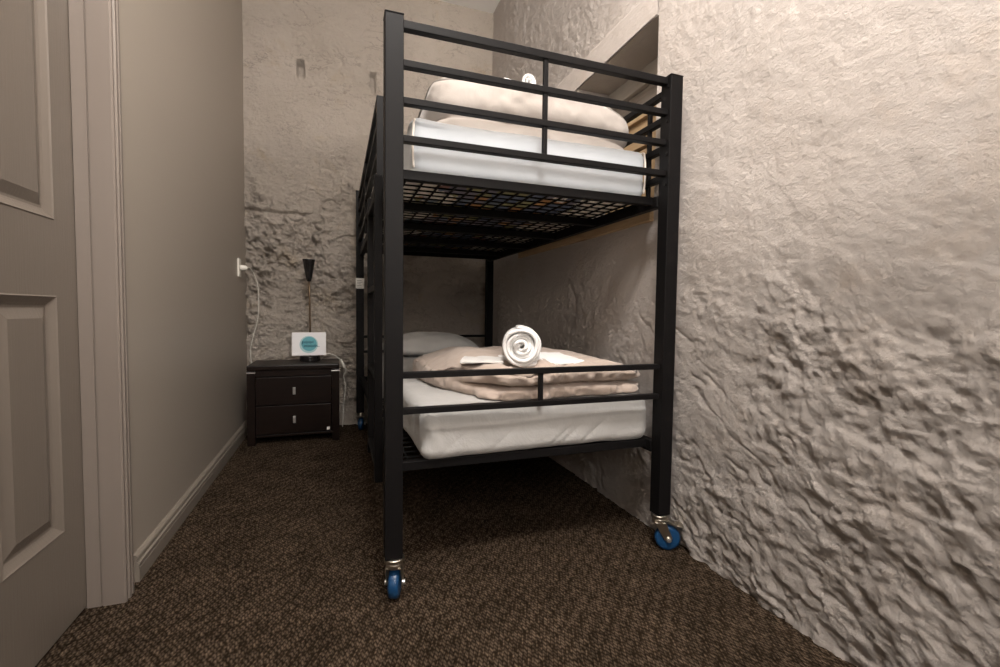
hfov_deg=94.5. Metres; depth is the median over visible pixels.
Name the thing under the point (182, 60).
wall
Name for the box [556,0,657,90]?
trim
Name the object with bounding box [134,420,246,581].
baseboard
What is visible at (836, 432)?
wall
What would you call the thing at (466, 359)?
folded towel
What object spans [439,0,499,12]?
ceiling
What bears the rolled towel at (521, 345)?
on the duvet at (555, 385)
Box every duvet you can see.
[412,346,639,400]
[418,77,628,149]
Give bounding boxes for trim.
[68,0,134,608]
[518,211,653,257]
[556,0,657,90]
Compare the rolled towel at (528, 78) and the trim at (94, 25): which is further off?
the rolled towel at (528, 78)
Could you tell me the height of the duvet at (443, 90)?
0.232 m
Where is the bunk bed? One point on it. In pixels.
(383, 225)
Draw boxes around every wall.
[119,0,247,552]
[242,0,493,424]
[492,0,999,666]
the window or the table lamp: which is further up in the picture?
the window
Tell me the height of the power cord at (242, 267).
0.713 m
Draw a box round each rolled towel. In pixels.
[502,325,540,366]
[522,74,535,83]
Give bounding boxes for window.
[578,15,658,218]
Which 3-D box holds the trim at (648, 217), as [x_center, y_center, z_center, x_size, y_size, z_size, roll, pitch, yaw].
[0.468,-0.502,2.476,0.253,0.066,1.388,0,3,-19]
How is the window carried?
in the wall at (836, 432)
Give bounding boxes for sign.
[292,332,325,355]
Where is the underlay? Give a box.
[403,182,624,250]
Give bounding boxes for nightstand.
[246,358,339,446]
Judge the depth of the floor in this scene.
1.42 m
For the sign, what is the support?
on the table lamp
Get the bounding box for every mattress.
[403,355,645,458]
[404,118,645,195]
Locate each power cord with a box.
[240,265,258,362]
[321,353,345,426]
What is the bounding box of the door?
[0,0,86,666]
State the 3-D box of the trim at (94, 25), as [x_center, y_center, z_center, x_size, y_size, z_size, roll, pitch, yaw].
[-1.018,-0.295,0.891,0.187,2.160,0.935,0,3,-19]
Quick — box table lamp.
[300,259,319,361]
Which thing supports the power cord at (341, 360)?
hanging from the table lamp
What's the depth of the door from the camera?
1.09 m
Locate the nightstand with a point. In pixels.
(291, 397)
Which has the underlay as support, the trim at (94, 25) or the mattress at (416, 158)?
the mattress at (416, 158)
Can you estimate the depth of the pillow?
2.87 m
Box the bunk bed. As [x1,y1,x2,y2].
[356,9,683,598]
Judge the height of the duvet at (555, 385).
0.148 m
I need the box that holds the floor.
[35,423,855,666]
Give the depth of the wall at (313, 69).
3.27 m
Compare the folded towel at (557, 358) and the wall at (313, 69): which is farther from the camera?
the wall at (313, 69)
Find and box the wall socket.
[237,258,240,276]
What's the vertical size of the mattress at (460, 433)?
0.175 m
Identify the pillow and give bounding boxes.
[403,332,477,355]
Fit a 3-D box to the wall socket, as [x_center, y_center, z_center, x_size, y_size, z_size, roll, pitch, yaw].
[-1.640,-0.414,2.906,0.010,0.114,0.070,0,3,-19]
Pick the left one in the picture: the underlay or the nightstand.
the nightstand
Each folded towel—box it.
[460,356,504,363]
[498,352,583,367]
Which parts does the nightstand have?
leg, drawer, drawer, leg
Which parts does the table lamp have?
lamp shade, stem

